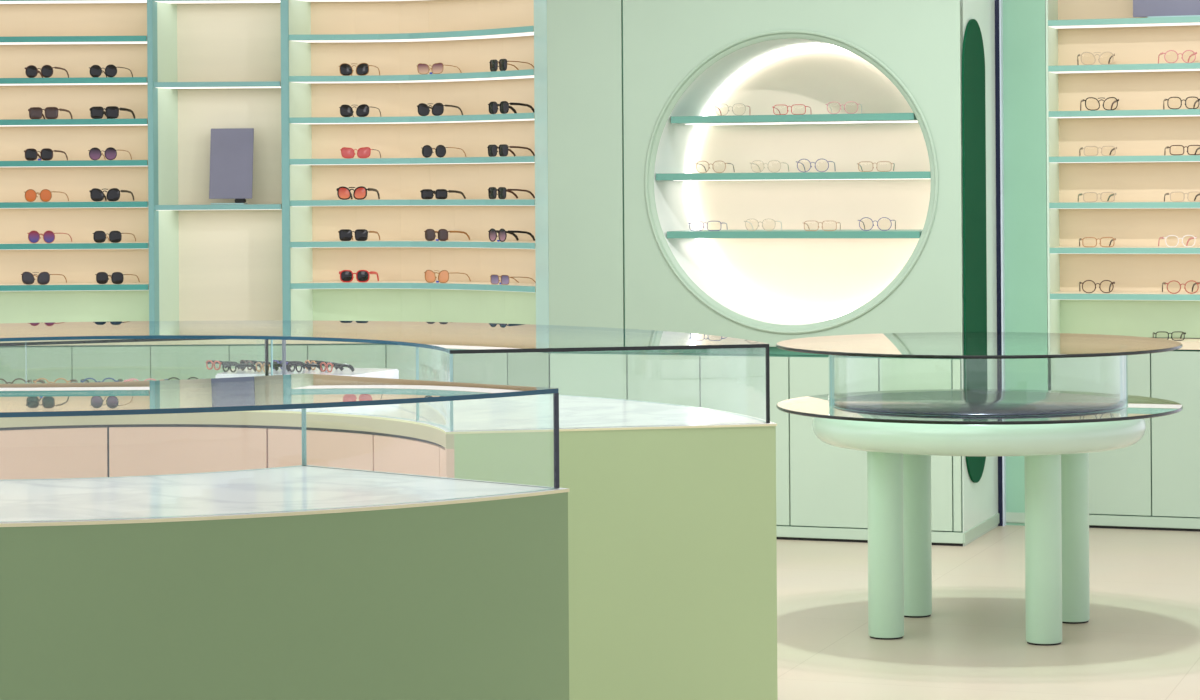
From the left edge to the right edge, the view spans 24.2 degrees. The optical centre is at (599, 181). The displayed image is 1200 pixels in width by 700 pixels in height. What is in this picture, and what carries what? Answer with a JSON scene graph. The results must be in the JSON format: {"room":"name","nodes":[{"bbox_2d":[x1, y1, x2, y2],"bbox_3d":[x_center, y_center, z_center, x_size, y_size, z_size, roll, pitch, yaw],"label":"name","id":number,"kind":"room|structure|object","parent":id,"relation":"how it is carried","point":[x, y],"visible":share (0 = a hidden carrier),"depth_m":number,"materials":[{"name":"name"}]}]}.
{"room":"shop","nodes":[
{"label":"shop","id":0,"kind":"room"},
{"bbox_2d":[547,0,963,346],"bbox_3d":[0.655,-0.246,12.165,1.863,1.917,0.060,0,0,20],"label":"wall","id":1,"kind":"structure","parent":0,"point":[919,41],"depth_m":12.28,"materials":[{"name":"green paint"}]},
{"bbox_2d":[622,0,624,328],"bbox_3d":[0.107,-0.242,12.350,0.012,1.917,0.018,0,0,20],"label":"trim","id":2,"kind":"structure","parent":1,"relation":"attached to","point":[622,0],"depth_m":12.34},
{"bbox_2d":[644,30,937,333],"bbox_3d":[0.897,-0.001,12.309,1.312,1.312,0.510,0,0,20],"label":"wall niche","id":3,"kind":"object","parent":1,"relation":"attached to","point":[792,279],"visible":0.82,"depth_m":12.51,"materials":[{"name":"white paint"}]},
{"bbox_2d":[688,221,727,230],"bbox_3d":[0.480,0.193,12.367,0.159,0.045,0.163,0,0,13],"label":"eyeglasses","id":4,"kind":"object","parent":3,"relation":"on","point":[691,221],"visible":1,"depth_m":12.30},
{"bbox_2d":[695,161,734,172],"bbox_3d":[0.510,-0.067,12.357,0.151,0.054,0.164,0,0,18],"label":"eyeglasses","id":5,"kind":"object","parent":3,"relation":"on","point":[699,161],"visible":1,"depth_m":12.29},
{"bbox_2d":[714,103,749,115],"bbox_3d":[0.586,-0.317,12.328,0.151,0.054,0.164,0,0,11],"label":"eyeglasses","id":6,"kind":"object","parent":3,"relation":"on","point":[722,103],"visible":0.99,"depth_m":12.25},
{"bbox_2d":[744,219,781,230],"bbox_3d":[0.719,0.187,12.283,0.151,0.054,0.164,0,0,15],"label":"eyeglasses","id":7,"kind":"object","parent":3,"relation":"on","point":[748,219],"visible":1,"depth_m":12.21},
{"bbox_2d":[750,160,788,172],"bbox_3d":[0.746,-0.068,12.273,0.151,0.054,0.164,0,0,18],"label":"eyeglasses","id":8,"kind":"object","parent":3,"relation":"on","point":[755,160],"visible":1,"depth_m":12.21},
{"bbox_2d":[773,104,810,114],"bbox_3d":[0.842,-0.315,12.238,0.159,0.045,0.163,0,0,14],"label":"eyeglasses","id":9,"kind":"object","parent":3,"relation":"on","point":[795,104],"visible":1,"depth_m":12.17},
{"bbox_2d":[656,171,930,179],"bbox_3d":[0.895,-0.026,12.304,1.229,0.030,0.420,0,0,20],"label":"shelf","id":10,"kind":"object","parent":3,"relation":"attached to","point":[660,175],"depth_m":12.16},
{"bbox_2d":[671,113,916,123],"bbox_3d":[0.893,-0.277,12.304,1.087,0.030,0.420,0,0,20],"label":"shelf","id":11,"kind":"object","parent":3,"relation":"attached to","point":[676,118],"depth_m":12.17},
{"bbox_2d":[667,229,922,237],"bbox_3d":[0.897,0.228,12.304,1.131,0.030,0.420,0,0,20],"label":"shelf","id":12,"kind":"object","parent":3,"relation":"attached to","point":[671,233],"depth_m":12.14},
{"bbox_2d":[796,159,834,171],"bbox_3d":[0.944,-0.072,12.204,0.156,0.058,0.164,0,0,16],"label":"eyeglasses","id":13,"kind":"object","parent":3,"relation":"on","point":[801,159],"visible":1,"depth_m":12.13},
{"bbox_2d":[804,221,840,230],"bbox_3d":[0.969,0.189,12.194,0.159,0.045,0.163,0,0,12],"label":"eyeglasses","id":14,"kind":"object","parent":3,"relation":"on","point":[805,221],"visible":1,"depth_m":12.12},
{"bbox_2d":[825,101,861,113],"bbox_3d":[1.063,-0.321,12.160,0.151,0.054,0.164,0,0,12],"label":"eyeglasses","id":15,"kind":"object","parent":3,"relation":"on","point":[849,101],"visible":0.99,"depth_m":12.09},
{"bbox_2d":[857,161,894,171],"bbox_3d":[1.196,-0.067,12.114,0.159,0.045,0.163,0,0,11],"label":"eyeglasses","id":16,"kind":"object","parent":3,"relation":"on","point":[862,161],"visible":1,"depth_m":12.04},
{"bbox_2d":[858,217,895,230],"bbox_3d":[1.201,0.181,12.113,0.156,0.058,0.164,0,0,13],"label":"eyeglasses","id":17,"kind":"object","parent":3,"relation":"on","point":[865,217],"visible":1,"depth_m":12.04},
{"bbox_2d":[960,0,997,545],"bbox_3d":[1.654,0.163,12.193,0.005,2.750,0.777,0,0,20],"label":"wall","id":18,"kind":"structure","parent":0,"point":[980,499],"depth_m":12.36,"materials":[{"name":"green paint"}]},
{"bbox_2d":[776,526,963,545],"bbox_3d":[0.660,1.516,12.143,1.863,0.058,0.024,0,0,20],"label":"baseboard","id":19,"kind":"structure","parent":18,"relation":"attached to","point":[942,538],"depth_m":12.01,"materials":[{"name":"green paint"}]},
{"bbox_2d":[962,19,986,482],"bbox_3d":[1.614,0.296,12.055,0.009,1.995,0.444,0,0,20],"label":"mirror","id":20,"kind":"object","parent":18,"relation":"attached to","point":[973,57],"visible":0.81,"depth_m":12.03,"materials":[{"name":"mirror"}]},
{"bbox_2d":[960,513,998,545],"bbox_3d":[1.652,1.510,12.172,0.024,0.058,0.730,0,0,19],"label":"baseboard","id":21,"kind":"structure","parent":18,"relation":"attached to","point":[992,521],"depth_m":12.13,"materials":[{"name":"green paint"}]},
{"bbox_2d":[995,0,1002,525],"bbox_3d":[1.788,0.163,12.534,0.020,2.750,0.044,0,0,20],"label":"trim","id":22,"kind":"structure","parent":18,"relation":"attached to","point":[997,51],"depth_m":12.51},
{"bbox_2d":[999,0,1005,525],"bbox_3d":[1.801,0.162,12.530,0.007,2.750,0.042,0,0,20],"label":"trim","id":23,"kind":"structure","parent":18,"relation":"attached to","point":[1000,1],"depth_m":12.51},
{"bbox_2d":[776,525,1199,699],"bbox_3d":[0.261,1.598,6.750,13.500,0.100,17.500,0,0,0],"label":"floor","id":24,"kind":"structure","parent":0,"point":[1140,639],"depth_m":9.63,"materials":[{"name":"beige tile"}]},
{"bbox_2d":[0,345,74,383],"bbox_3d":[-2.652,1.171,13.259,0.408,0.795,0.115,0,0,0],"label":"base cabinet","id":25,"kind":"object","parent":24,"relation":"on","point":[51,363],"visible":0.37,"depth_m":13.20,"materials":[{"name":"green paint"}]},
{"bbox_2d":[72,345,151,382],"bbox_3d":[-2.281,1.169,13.257,0.408,0.795,0.115,0,0,0],"label":"base cabinet","id":26,"kind":"object","parent":24,"relation":"on","point":[98,362],"visible":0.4,"depth_m":13.20,"materials":[{"name":"green paint"}]},
{"bbox_2d":[151,344,230,380],"bbox_3d":[-1.911,1.166,13.257,0.408,0.795,0.113,0,0,0],"label":"base cabinet","id":27,"kind":"object","parent":24,"relation":"on","point":[183,362],"visible":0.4,"depth_m":13.20,"materials":[{"name":"green paint"}]},
{"bbox_2d":[230,344,308,368],"bbox_3d":[-1.540,1.163,13.257,0.408,0.795,0.113,0,0,0],"label":"base cabinet","id":28,"kind":"object","parent":24,"relation":"on","point":[238,352],"visible":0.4,"depth_m":13.20,"materials":[{"name":"green paint"}]},
{"bbox_2d":[0,373,569,699],"bbox_3d":[-1.640,1.005,6.069,3.111,1.113,1.301,0,0,15],"label":"display counter","id":29,"kind":"object","parent":24,"relation":"on","point":[304,581],"depth_m":5.61,"materials":[{"name":"green paint"}]},
{"bbox_2d":[0,465,569,526],"bbox_3d":[-1.642,0.665,6.068,3.111,0.007,1.299,0,0,15],"label":"countertop","id":30,"kind":"structure","parent":29,"relation":"on","point":[299,488],"depth_m":5.86,"materials":[{"name":"white stone"}]},
{"bbox_2d":[308,343,387,368],"bbox_3d":[-1.170,1.161,13.254,0.407,0.795,0.119,0,0,0],"label":"base cabinet","id":31,"kind":"object","parent":24,"relation":"on","point":[358,355],"visible":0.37,"depth_m":13.20,"materials":[{"name":"green paint"}]},
{"bbox_2d":[0,320,777,699],"bbox_3d":[-1.309,1.003,8.166,3.570,1.113,1.714,0,0,0],"label":"display counter","id":32,"kind":"object","parent":24,"relation":"on","point":[672,544],"depth_m":7.48,"materials":[{"name":"green paint"}]},
{"bbox_2d":[0,378,31,383],"bbox_3d":[-1.855,0.639,8.835,0.123,0.047,0.130,0,0,-4],"label":"eyeglasses","id":33,"kind":"object","parent":32,"relation":"on","point":[30,380],"visible":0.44,"depth_m":8.77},
{"bbox_2d":[33,378,77,383],"bbox_3d":[-1.714,0.638,8.835,0.123,0.047,0.130,0,0,5],"label":"eyeglasses","id":34,"kind":"object","parent":32,"relation":"on","point":[39,379],"visible":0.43,"depth_m":8.78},
{"bbox_2d":[80,378,122,382],"bbox_3d":[-1.569,0.637,8.836,0.123,0.047,0.130,0,0,0],"label":"eyeglasses","id":35,"kind":"object","parent":32,"relation":"on","point":[81,380],"visible":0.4,"depth_m":8.77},
{"bbox_2d":[124,378,156,381],"bbox_3d":[-1.431,0.637,8.835,0.118,0.044,0.130,0,0,6],"label":"eyeglasses","id":36,"kind":"object","parent":32,"relation":"on","point":[131,379],"visible":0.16,"depth_m":8.78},
{"bbox_2d":[215,367,398,378],"bbox_3d":[-0.932,0.624,8.764,0.542,0.064,0.332,0,0,14],"label":"display riser","id":37,"kind":"object","parent":32,"relation":"on","point":[358,372],"visible":0.29,"depth_m":8.71,"materials":[{"name":"white stone"}]},
{"bbox_2d":[206,360,239,369],"bbox_3d":[-1.192,0.578,8.859,0.079,0.032,0.088,0,0,44],"label":"eyeglasses","id":38,"kind":"object","parent":37,"relation":"on","point":[212,362],"visible":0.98,"depth_m":8.84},
{"bbox_2d":[222,362,256,372],"bbox_3d":[-1.125,0.578,8.743,0.088,0.032,0.079,0,0,-44],"label":"eyeglasses","id":39,"kind":"object","parent":37,"relation":"on","point":[241,366],"visible":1,"depth_m":8.72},
{"bbox_2d":[240,360,270,369],"bbox_3d":[-1.085,0.577,8.856,0.088,0.032,0.079,0,0,-41],"label":"eyeglasses","id":40,"kind":"object","parent":37,"relation":"on","point":[253,362],"visible":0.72,"depth_m":8.83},
{"bbox_2d":[255,362,289,371],"bbox_3d":[-1.021,0.577,8.736,0.088,0.032,0.079,0,0,-41],"label":"eyeglasses","id":41,"kind":"object","parent":37,"relation":"on","point":[275,365],"visible":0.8,"depth_m":8.72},
{"bbox_2d":[273,360,304,368],"bbox_3d":[-0.984,0.577,8.850,0.079,0.032,0.088,0,0,41],"label":"eyeglasses","id":42,"kind":"object","parent":37,"relation":"on","point":[274,361],"visible":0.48,"depth_m":8.83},
{"bbox_2d":[288,362,322,371],"bbox_3d":[-0.917,0.576,8.726,0.088,0.032,0.079,0,0,-41],"label":"eyeglasses","id":43,"kind":"object","parent":37,"relation":"on","point":[308,366],"visible":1,"depth_m":8.70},
{"bbox_2d":[305,360,337,369],"bbox_3d":[-0.877,0.576,8.822,0.088,0.032,0.079,0,0,-33],"label":"eyeglasses","id":44,"kind":"object","parent":37,"relation":"on","point":[306,361],"visible":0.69,"depth_m":8.80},
{"bbox_2d":[320,362,353,371],"bbox_3d":[-0.818,0.575,8.714,0.088,0.032,0.079,0,0,-37],"label":"eyeglasses","id":45,"kind":"object","parent":37,"relation":"on","point":[340,366],"visible":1,"depth_m":8.69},
{"bbox_2d":[231,394,776,433],"bbox_3d":[-1.311,0.662,8.166,3.570,0.006,1.714,0,0,0],"label":"countertop","id":46,"kind":"structure","parent":32,"relation":"on","point":[529,413],"depth_m":7.84,"materials":[{"name":"white stone"}]},
{"bbox_2d":[386,344,448,381],"bbox_3d":[-0.826,1.158,13.164,0.382,0.795,0.118,0,0,28],"label":"base cabinet","id":47,"kind":"object","parent":24,"relation":"on","point":[433,364],"visible":0.13,"depth_m":13.11,"materials":[{"name":"green paint"}]},
{"bbox_2d":[453,353,507,384],"bbox_3d":[-0.532,1.156,12.949,0.417,0.795,0.108,0,0,45],"label":"base cabinet","id":48,"kind":"object","parent":24,"relation":"on","point":[478,368],"visible":0.02,"depth_m":12.88,"materials":[{"name":"green paint"}]},
{"bbox_2d":[508,352,550,387],"bbox_3d":[-0.303,1.155,12.663,0.093,0.795,0.439,0,0,-32],"label":"base cabinet","id":49,"kind":"object","parent":24,"relation":"on","point":[530,369],"visible":0.13,"depth_m":12.59,"materials":[{"name":"green paint"}]},
{"bbox_2d":[0,339,358,345],"bbox_3d":[-1.831,0.748,13.231,3.531,0.036,0.785,0,0,13],"label":"ledge","id":50,"kind":"object","parent":49,"relation":"on","point":[217,341],"visible":0.09,"depth_m":13.20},
{"bbox_2d":[550,352,627,399],"bbox_3d":[-0.008,1.153,12.510,0.364,0.795,0.260,0,0,19],"label":"base cabinet","id":51,"kind":"object","parent":24,"relation":"on","point":[589,374],"visible":0.34,"depth_m":12.39,"materials":[{"name":"green paint"}]},
{"bbox_2d":[627,353,700,407],"bbox_3d":[0.322,1.150,12.393,0.337,0.795,0.260,0,0,19],"label":"base cabinet","id":52,"kind":"object","parent":24,"relation":"on","point":[669,378],"visible":0.36,"depth_m":12.27,"materials":[{"name":"green paint"}]},
{"bbox_2d":[700,354,790,525],"bbox_3d":[0.671,1.148,12.270,0.402,0.795,0.260,0,0,20],"label":"base cabinet","id":53,"kind":"object","parent":24,"relation":"on","point":[734,383],"visible":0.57,"depth_m":12.13,"materials":[{"name":"green paint"}]},
{"bbox_2d":[572,347,840,355],"bbox_3d":[0.696,0.731,12.270,1.856,0.034,0.240,0,0,20],"label":"ledge","id":54,"kind":"object","parent":53,"relation":"on","point":[772,350],"visible":0.14,"depth_m":12.19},
{"bbox_2d":[789,355,879,528],"bbox_3d":[1.048,1.145,12.136,0.398,0.795,0.260,0,0,20],"label":"base cabinet","id":55,"kind":"object","parent":24,"relation":"on","point":[828,483],"visible":0.62,"depth_m":12.03,"materials":[{"name":"green paint"}]},
{"bbox_2d":[879,357,953,531],"bbox_3d":[1.385,1.143,12.017,0.316,0.795,0.260,0,0,20],"label":"base cabinet","id":56,"kind":"object","parent":24,"relation":"on","point":[894,373],"visible":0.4,"depth_m":11.87,"materials":[{"name":"green paint"}]},
{"bbox_2d":[952,359,962,531],"bbox_3d":[1.552,1.142,11.958,0.039,0.795,0.260,0,0,20],"label":"base cabinet","id":57,"kind":"object","parent":24,"relation":"on","point":[956,363],"visible":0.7,"depth_m":11.84,"materials":[{"name":"green paint"}]},
{"bbox_2d":[776,332,1182,645],"bbox_3d":[1.304,1.048,9.655,1.386,0.986,1.386,0,0,10],"label":"display table","id":58,"kind":"object","parent":24,"relation":"on","point":[1055,432],"visible":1,"depth_m":9.43,"materials":[{"name":"paint"}]},
{"bbox_2d":[1051,353,1151,515],"bbox_3d":[2.262,1.137,12.530,0.443,0.795,0.260,0,0,19],"label":"base cabinet","id":59,"kind":"object","parent":24,"relation":"on","point":[1120,480],"visible":0.28,"depth_m":12.39,"materials":[{"name":"green paint"}]},
{"bbox_2d":[1151,350,1199,517],"bbox_3d":[2.688,1.134,12.380,0.461,0.795,0.260,0,0,19],"label":"base cabinet","id":60,"kind":"object","parent":24,"relation":"on","point":[1175,374],"visible":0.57,"depth_m":12.30,"materials":[{"name":"green paint"}]},
{"bbox_2d":[1159,338,1199,349],"bbox_3d":[2.474,0.719,12.447,0.904,0.034,0.254,0,0,19],"label":"ledge","id":61,"kind":"object","parent":60,"relation":"on","point":[1188,344],"visible":0.02,"depth_m":12.28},
{"bbox_2d":[1153,331,1185,340],"bbox_3d":[2.524,0.680,12.429,0.141,0.042,0.146,0,0,6],"label":"eyeglasses","id":62,"kind":"object","parent":61,"relation":"on","point":[1154,333],"visible":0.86,"depth_m":12.36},
{"bbox_2d":[1003,0,1049,525],"bbox_3d":[1.906,0.162,12.543,0.198,2.750,0.050,0,0,19],"label":"wall","id":63,"kind":"structure","parent":0,"point":[1024,21],"depth_m":12.52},
{"bbox_2d":[1006,512,1199,531],"bbox_3d":[2.341,1.505,12.372,1.114,0.058,0.024,0,0,20],"label":"baseboard","id":64,"kind":"structure","parent":63,"relation":"attached to","point":[1095,521],"depth_m":12.35,"materials":[{"name":"green paint"}]},
{"bbox_2d":[1050,337,1199,390],"bbox_3d":[2.560,0.157,12.597,1.434,2.750,0.050,0,0,19],"label":"wall","id":65,"kind":"structure","parent":0,"point":[1148,337],"depth_m":12.60,"materials":[{"name":"green paint"}]},
{"bbox_2d":[1046,0,1199,337],"bbox_3d":[2.465,-0.260,12.458,0.914,1.915,0.265,0,0,19],"label":"shelving","id":66,"kind":"object","parent":65,"relation":"attached to","point":[1139,173],"visible":0.95,"depth_m":12.59,"materials":[{"name":"paint"}]},
{"bbox_2d":[1077,52,1114,64],"bbox_3d":[2.217,-0.550,12.533,0.160,0.060,0.164,0,0,4],"label":"eyeglasses","id":67,"kind":"object","parent":66,"relation":"on","point":[1113,55],"visible":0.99,"depth_m":12.46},
{"bbox_2d":[1078,192,1115,201],"bbox_3d":[2.220,0.067,12.531,0.157,0.046,0.162,0,0,0],"label":"eyeglasses","id":68,"kind":"object","parent":66,"relation":"on","point":[1080,194],"visible":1,"depth_m":12.45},
{"bbox_2d":[1079,280,1114,292],"bbox_3d":[2.221,0.465,12.534,0.155,0.059,0.164,0,0,5],"label":"eyeglasses","id":69,"kind":"object","parent":66,"relation":"on","point":[1111,283],"visible":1,"depth_m":12.46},
{"bbox_2d":[1079,237,1115,246],"bbox_3d":[2.222,0.268,12.532,0.157,0.046,0.163,0,0,4],"label":"eyeglasses","id":70,"kind":"object","parent":66,"relation":"on","point":[1113,239],"visible":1,"depth_m":12.46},
{"bbox_2d":[1079,146,1116,155],"bbox_3d":[2.225,-0.138,12.529,0.157,0.046,0.162,0,0,2],"label":"eyeglasses","id":71,"kind":"object","parent":66,"relation":"on","point":[1081,148],"visible":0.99,"depth_m":12.45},
{"bbox_2d":[1080,97,1118,110],"bbox_3d":[2.231,-0.348,12.527,0.161,0.060,0.164,0,0,1],"label":"eyeglasses","id":72,"kind":"object","parent":66,"relation":"on","point":[1083,100],"visible":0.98,"depth_m":12.45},
{"bbox_2d":[1133,0,1199,17],"bbox_3d":[2.560,-0.835,12.388,0.400,0.220,0.100,0,0,20],"label":"mirror","id":73,"kind":"object","parent":66,"relation":"on","point":[1141,8],"visible":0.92,"depth_m":12.39,"materials":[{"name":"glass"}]},
{"bbox_2d":[1158,50,1196,63],"bbox_3d":[2.556,-0.552,12.412,0.155,0.059,0.164,0,0,0],"label":"eyeglasses","id":74,"kind":"object","parent":66,"relation":"on","point":[1194,53],"visible":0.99,"depth_m":12.34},
{"bbox_2d":[1158,235,1196,246],"bbox_3d":[2.556,0.261,12.413,0.150,0.054,0.164,0,0,-1],"label":"eyeglasses","id":75,"kind":"object","parent":66,"relation":"on","point":[1192,237],"visible":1,"depth_m":12.34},
{"bbox_2d":[1162,280,1199,293],"bbox_3d":[2.571,0.463,12.410,0.155,0.059,0.164,0,0,3],"label":"eyeglasses","id":76,"kind":"object","parent":66,"relation":"on","point":[1165,283],"visible":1,"depth_m":12.34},
{"bbox_2d":[1163,97,1199,108],"bbox_3d":[2.575,-0.348,12.407,0.155,0.056,0.164,0,0,4],"label":"eyeglasses","id":77,"kind":"object","parent":66,"relation":"on","point":[1198,100],"visible":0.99,"depth_m":12.33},
{"bbox_2d":[1164,145,1199,154],"bbox_3d":[2.582,-0.140,12.404,0.157,0.046,0.163,0,0,2],"label":"eyeglasses","id":78,"kind":"object","parent":66,"relation":"on","point":[1167,147],"visible":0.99,"depth_m":12.33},
{"bbox_2d":[1164,191,1199,201],"bbox_3d":[2.582,0.065,12.404,0.157,0.046,0.162,0,0,1],"label":"eyeglasses","id":79,"kind":"object","parent":66,"relation":"on","point":[1192,191],"visible":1,"depth_m":12.33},
{"bbox_3d":[-1.886,0.188,13.194,3.393,2.750,0.720,0,0,0],"label":"wall","id":80,"kind":"structure","parent":0,"visible":0},
{"bbox_2d":[0,0,148,322],"bbox_3d":[-2.824,-0.223,13.333,1.541,1.915,0.266,0,0,2],"label":"shelving","id":81,"kind":"object","parent":80,"relation":"attached to","point":[75,36],"visible":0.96,"depth_m":13.43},
{"bbox_2d":[21,272,66,284],"bbox_3d":[-2.642,0.454,13.318,0.168,0.061,0.170,0,0,19],"label":"sunglasses","id":82,"kind":"object","parent":81,"relation":"on","point":[43,278],"visible":1,"depth_m":13.25,"materials":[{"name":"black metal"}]},
{"bbox_2d":[24,148,67,160],"bbox_3d":[-2.633,-0.130,13.320,0.163,0.058,0.172,0,0,15],"label":"sunglasses","id":83,"kind":"object","parent":81,"relation":"on","point":[31,154],"visible":1,"depth_m":13.25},
{"bbox_2d":[25,65,68,77],"bbox_3d":[-2.628,-0.523,13.320,0.163,0.062,0.172,0,0,17],"label":"sunglasses","id":84,"kind":"object","parent":81,"relation":"on","point":[31,71],"visible":0.99,"depth_m":13.25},
{"bbox_2d":[25,189,68,201],"bbox_3d":[-2.631,0.064,13.318,0.162,0.061,0.170,0,0,20],"label":"sunglasses","id":85,"kind":"object","parent":81,"relation":"on","point":[45,194],"visible":1,"depth_m":13.25,"materials":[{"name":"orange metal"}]},
{"bbox_2d":[27,230,71,242],"bbox_3d":[-2.615,0.259,13.318,0.162,0.061,0.170,0,0,20],"label":"sunglasses","id":86,"kind":"object","parent":81,"relation":"on","point":[33,236],"visible":1,"depth_m":13.25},
{"bbox_2d":[28,107,72,118],"bbox_3d":[-2.612,-0.326,13.321,0.167,0.058,0.173,0,0,14],"label":"sunglasses","id":87,"kind":"object","parent":81,"relation":"on","point":[34,112],"visible":0.99,"depth_m":13.25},
{"bbox_2d":[88,147,131,159],"bbox_3d":[-2.329,-0.134,13.319,0.162,0.060,0.169,0,0,17],"label":"sunglasses","id":88,"kind":"object","parent":81,"relation":"on","point":[94,153],"visible":1,"depth_m":13.25,"materials":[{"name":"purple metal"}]},
{"bbox_2d":[89,64,132,76],"bbox_3d":[-2.324,-0.525,13.318,0.162,0.061,0.170,0,0,19],"label":"sunglasses","id":89,"kind":"object","parent":81,"relation":"on","point":[95,70],"visible":0.99,"depth_m":13.25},
{"bbox_2d":[89,188,133,201],"bbox_3d":[-2.319,0.060,13.320,0.170,0.063,0.174,0,0,15],"label":"sunglasses","id":90,"kind":"object","parent":81,"relation":"on","point":[96,194],"visible":1,"depth_m":13.25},
{"bbox_2d":[89,106,134,118],"bbox_3d":[-2.316,-0.328,13.319,0.168,0.059,0.175,0,0,19],"label":"sunglasses","id":91,"kind":"object","parent":81,"relation":"on","point":[112,112],"visible":1,"depth_m":13.25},
{"bbox_2d":[93,231,135,242],"bbox_3d":[-2.308,0.259,13.319,0.162,0.057,0.170,0,0,16],"label":"sunglasses","id":92,"kind":"object","parent":81,"relation":"on","point":[99,236],"visible":1,"depth_m":13.25,"materials":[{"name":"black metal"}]},
{"bbox_2d":[95,272,139,283],"bbox_3d":[-2.293,0.454,13.318,0.162,0.057,0.170,0,0,19],"label":"sunglasses","id":93,"kind":"object","parent":81,"relation":"on","point":[101,277],"visible":1,"depth_m":13.25,"materials":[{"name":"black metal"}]},
{"bbox_2d":[147,0,290,320],"bbox_3d":[-1.775,-0.230,13.315,0.710,1.915,0.250,0,0,0],"label":"shelving","id":94,"kind":"object","parent":80,"relation":"attached to","point":[212,64],"visible":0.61,"depth_m":13.43,"materials":[{"name":"paint"}]},
{"bbox_2d":[209,128,253,203],"bbox_3d":[-1.753,-0.075,13.300,0.209,0.361,0.100,0,0,3],"label":"mirror","id":95,"kind":"object","parent":94,"relation":"on","point":[231,149],"visible":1,"depth_m":13.31,"materials":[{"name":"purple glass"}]},
{"bbox_2d":[289,0,548,324],"bbox_3d":[-0.739,-0.237,13.054,1.494,1.915,0.509,0,0,31],"label":"shelving","id":96,"kind":"object","parent":80,"relation":"attached to","point":[392,36],"visible":0.9,"depth_m":13.30,"materials":[{"name":"paint"}]},
{"bbox_2d":[336,186,379,199],"bbox_3d":[-1.147,0.052,13.313,0.168,0.063,0.173,0,0,18],"label":"sunglasses","id":97,"kind":"object","parent":96,"relation":"on","point":[360,193],"visible":1,"depth_m":13.24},
{"bbox_2d":[339,270,378,281],"bbox_3d":[-1.143,0.445,13.315,0.162,0.059,0.172,0,0,12],"label":"sunglasses","id":98,"kind":"object","parent":96,"relation":"on","point":[345,275],"visible":1,"depth_m":13.24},
{"bbox_2d":[338,229,379,240],"bbox_3d":[-1.142,0.251,13.313,0.164,0.056,0.169,0,0,18],"label":"sunglasses","id":99,"kind":"object","parent":96,"relation":"on","point":[344,234],"visible":1,"depth_m":13.24,"materials":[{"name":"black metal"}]},
{"bbox_2d":[339,63,379,75],"bbox_3d":[-1.141,-0.533,13.312,0.165,0.060,0.167,0,0,15],"label":"sunglasses","id":100,"kind":"object","parent":96,"relation":"on","point":[362,69],"visible":0.98,"depth_m":13.24,"materials":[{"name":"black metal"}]},
{"bbox_2d":[339,104,380,116],"bbox_3d":[-1.138,-0.337,13.312,0.165,0.060,0.167,0,0,17],"label":"sunglasses","id":101,"kind":"object","parent":96,"relation":"on","point":[362,110],"visible":1,"depth_m":13.24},
{"bbox_2d":[340,147,380,157],"bbox_3d":[-1.135,-0.138,13.312,0.164,0.053,0.166,0,0,14],"label":"sunglasses","id":102,"kind":"object","parent":96,"relation":"on","point":[364,152],"visible":1,"depth_m":13.24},
{"bbox_2d":[417,63,461,73],"bbox_3d":[-0.755,-0.531,13.188,0.164,0.053,0.166,0,0,31],"label":"sunglasses","id":103,"kind":"object","parent":96,"relation":"on","point":[437,68],"visible":0.97,"depth_m":13.12,"materials":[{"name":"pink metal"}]},
{"bbox_2d":[417,103,462,115],"bbox_3d":[-0.752,-0.340,13.187,0.166,0.061,0.169,0,0,32],"label":"sunglasses","id":104,"kind":"object","parent":96,"relation":"on","point":[438,108],"visible":1,"depth_m":13.13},
{"bbox_2d":[420,189,465,198],"bbox_3d":[-0.737,0.058,13.179,0.164,0.049,0.170,0,0,31],"label":"sunglasses","id":105,"kind":"object","parent":96,"relation":"on","point":[425,193],"visible":1,"depth_m":13.11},
{"bbox_2d":[422,145,465,157],"bbox_3d":[-0.734,-0.144,13.176,0.159,0.060,0.166,0,0,34],"label":"sunglasses","id":106,"kind":"object","parent":96,"relation":"on","point":[440,150],"visible":1,"depth_m":13.11,"materials":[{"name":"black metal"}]},
{"bbox_2d":[424,229,469,240],"bbox_3d":[-0.717,0.248,13.167,0.160,0.057,0.169,0,0,38],"label":"sunglasses","id":107,"kind":"object","parent":96,"relation":"on","point":[430,235],"visible":1,"depth_m":13.11,"materials":[{"name":"gold metal"}]},
{"bbox_2d":[424,270,470,282],"bbox_3d":[-0.717,0.442,13.167,0.165,0.060,0.167,0,0,38],"label":"sunglasses","id":108,"kind":"object","parent":96,"relation":"on","point":[443,277],"visible":1,"depth_m":13.11,"materials":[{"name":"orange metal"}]},
{"bbox_2d":[487,144,534,156],"bbox_3d":[-0.409,-0.145,12.887,0.169,0.056,0.164,0,0,-41],"label":"sunglasses","id":109,"kind":"object","parent":96,"relation":"on","point":[503,148],"visible":1,"depth_m":12.84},
{"bbox_2d":[488,101,534,113],"bbox_3d":[-0.405,-0.341,12.882,0.171,0.058,0.161,0,0,-41],"label":"sunglasses","id":110,"kind":"object","parent":96,"relation":"on","point":[504,107],"visible":0.98,"depth_m":12.84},
{"bbox_2d":[488,228,534,241],"bbox_3d":[-0.406,0.243,12.887,0.171,0.061,0.161,0,0,-36],"label":"sunglasses","id":111,"kind":"object","parent":96,"relation":"on","point":[502,235],"visible":1,"depth_m":12.85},
{"bbox_2d":[488,187,534,198],"bbox_3d":[-0.408,0.051,12.887,0.169,0.056,0.164,0,0,-36],"label":"sunglasses","id":112,"kind":"object","parent":96,"relation":"on","point":[492,191],"visible":1,"depth_m":12.85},
{"bbox_2d":[489,59,533,71],"bbox_3d":[-0.402,-0.535,12.874,0.167,0.056,0.163,0,0,-34],"label":"sunglasses","id":113,"kind":"object","parent":96,"relation":"on","point":[494,66],"visible":0.97,"depth_m":12.83,"materials":[{"name":"gold metal"}]},
{"bbox_2d":[490,274,535,284],"bbox_3d":[-0.398,0.447,12.878,0.166,0.045,0.161,0,0,-38],"label":"sunglasses","id":114,"kind":"object","parent":96,"relation":"on","point":[494,278],"visible":1,"depth_m":12.84,"materials":[{"name":"gold metal"}]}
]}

